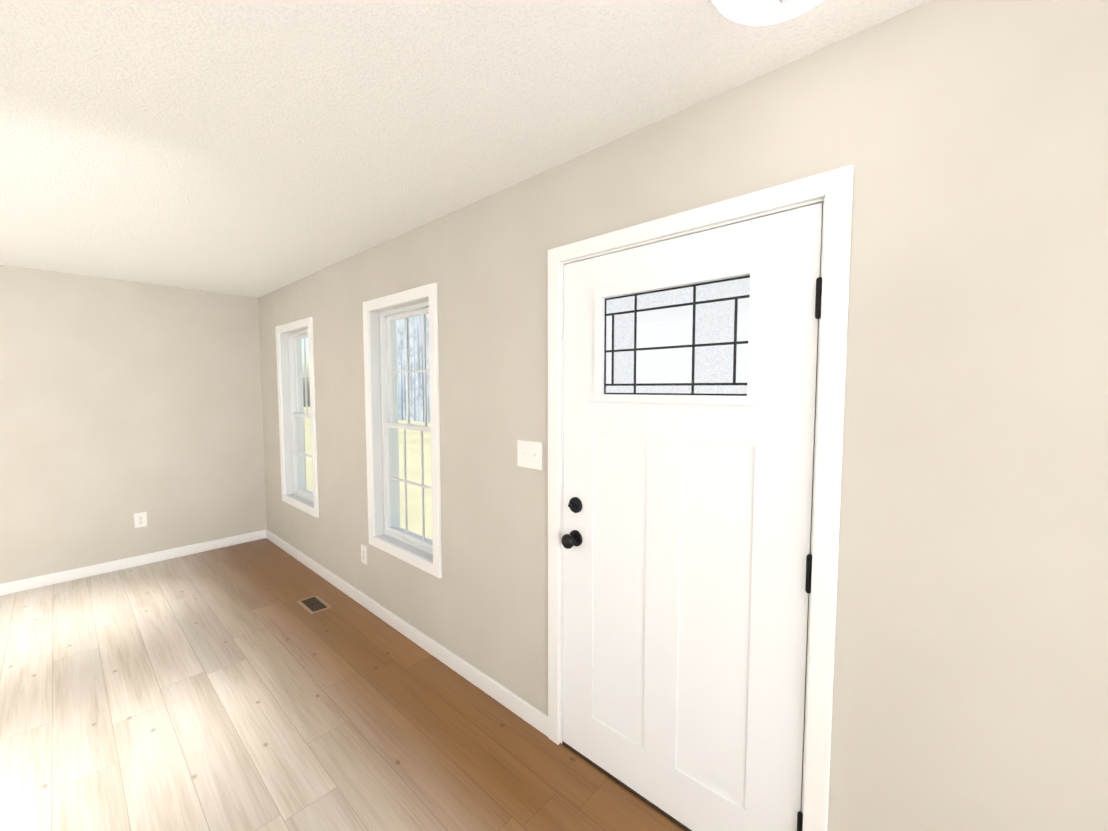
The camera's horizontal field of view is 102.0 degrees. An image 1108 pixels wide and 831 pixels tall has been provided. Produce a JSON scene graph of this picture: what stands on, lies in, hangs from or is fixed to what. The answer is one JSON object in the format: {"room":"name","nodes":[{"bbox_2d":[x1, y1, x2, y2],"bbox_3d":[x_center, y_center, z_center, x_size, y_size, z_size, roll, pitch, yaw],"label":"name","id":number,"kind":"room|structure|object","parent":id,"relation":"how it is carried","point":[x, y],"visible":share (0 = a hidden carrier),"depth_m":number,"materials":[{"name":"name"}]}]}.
{"room":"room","nodes":[
{"label":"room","id":0,"kind":"room"},
{"bbox_2d":[0,265,266,583],"bbox_3d":[-4.407,0.135,3.029,0.160,2.428,4.200,3,5,42],"label":"wall","id":1,"kind":"structure","parent":0,"point":[122,402],"depth_m":3.76,"materials":[{"name":"paint"}]},
{"bbox_2d":[0,530,265,595],"bbox_3d":[-4.347,1.306,3.037,0.014,0.088,4.186,3,5,42],"label":"baseboard","id":2,"kind":"structure","parent":1,"relation":"attached to","point":[56,578],"depth_m":3.80,"materials":[{"name":"white wood"}]},
{"bbox_2d":[134,512,146,527],"bbox_3d":[-3.573,0.903,3.879,0.008,0.125,0.080,3,5,42],"label":"outlet","id":3,"kind":"object","parent":1,"relation":"attached to","point":[140,519],"visible":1,"depth_m":3.88,"materials":[{"name":"white plastic"}]},
{"bbox_2d":[0,538,685,830],"bbox_3d":[-1.273,1.579,0.295,8.588,0.120,4.520,3,5,42],"label":"floor","id":4,"kind":"structure","parent":0,"point":[237,687],"depth_m":2.06,"materials":[{"name":"brown wood"}]},
{"bbox_2d":[296,595,331,614],"bbox_3d":[-1.703,1.339,3.182,0.280,0.005,0.136,3,5,42],"label":"floor vent","id":5,"kind":"object","parent":4,"relation":"in","point":[314,604],"visible":1,"depth_m":3.18,"materials":[{"name":"beige metal"}]},
{"bbox_2d":[0,0,930,297],"bbox_3d":[-1.273,-0.974,0.138,8.588,0.140,4.520,3,5,42],"label":"ceiling","id":6,"kind":"structure","parent":0,"point":[254,148],"depth_m":1.43,"materials":[{"name":"white paint"}]},
{"bbox_2d":[712,0,822,24],"bbox_3d":[0.460,-0.886,0.889,0.330,0.128,0.330,3,5,42],"label":"flush-mount ceiling light","id":7,"kind":"object","parent":6,"relation":"attached to","point":[757,12],"visible":1,"depth_m":0.95,"materials":[{"name":"white glass"}]},
{"bbox_2d":[258,0,1107,830],"bbox_3d":[0.184,0.208,1.835,8.588,2.428,0.160,3,5,42],"label":"wall","id":8,"kind":"structure","parent":0,"point":[966,140],"depth_m":1.10,"materials":[{"name":"paint"}]},
{"bbox_2d":[275,317,318,517],"bbox_3d":[-2.173,0.005,3.940,0.840,1.615,0.188,3,5,42],"label":"window","id":9,"kind":"structure","parent":8,"relation":"in","point":[297,413],"depth_m":4.12,"materials":[{"name":"white plastic"}]},
{"bbox_2d":[361,544,366,564],"bbox_3d":[-1.327,0.969,3.129,0.080,0.125,0.008,3,5,42],"label":"outlet","id":10,"kind":"object","parent":8,"relation":"attached to","point":[363,554],"visible":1,"depth_m":3.12,"materials":[{"name":"white plastic"}]},
{"bbox_2d":[363,282,441,578],"bbox_3d":[-0.883,0.076,2.783,0.840,1.615,0.188,3,5,42],"label":"window","id":11,"kind":"structure","parent":8,"relation":"in","point":[390,425],"depth_m":2.91,"materials":[{"name":"white plastic"}]},
{"bbox_2d":[266,529,547,736],"bbox_3d":[-1.484,1.291,3.287,3.938,0.088,0.014,3,5,42],"label":"baseboard","id":12,"kind":"structure","parent":8,"relation":"attached to","point":[533,716],"depth_m":2.56,"materials":[{"name":"white wood"}]},
{"bbox_2d":[517,440,542,469],"bbox_3d":[-0.112,0.173,1.979,0.152,0.120,0.019,3,5,42],"label":"switch plate","id":13,"kind":"object","parent":8,"relation":"attached to","point":[529,454],"visible":1,"depth_m":1.98,"materials":[{"name":"white plastic"}]},
{"bbox_2d":[561,203,822,830],"bbox_3d":[0.377,0.417,1.560,0.923,2.016,0.127,3,5,42],"label":"entry door","id":14,"kind":"structure","parent":8,"relation":"in","point":[690,363],"depth_m":1.49,"materials":[{"name":"white paint"}]},
{"bbox_2d":[548,165,853,830],"bbox_3d":[0.434,0.385,1.629,1.054,2.100,0.208,3,5,42],"label":"door frame","id":15,"kind":"structure","parent":8,"relation":"attached to","point":[834,188],"depth_m":1.25,"materials":[{"name":"white wood"}]},
{"label":"outside","id":16,"kind":"structure","parent":0,"visible":0},
{"bbox_2d":[304,407,432,539],"bbox_3d":[20.716,0.277,30.513,100.000,0.020,69.820,3,5,42],"label":"ground","id":17,"kind":"structure","parent":16,"point":[412,473],"depth_m":11.22,"materials":[{"name":"green plant"}]},
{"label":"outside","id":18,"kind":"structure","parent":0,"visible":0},
{"bbox_2d":[396,314,430,422],"bbox_3d":[6.649,-7.060,14.387,70.000,16.600,0.100,3,5,42],"label":"tree","id":19,"kind":"object","parent":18,"point":[402,364],"depth_m":28.62,"materials":[{"name":"grey plant"}]}
]}

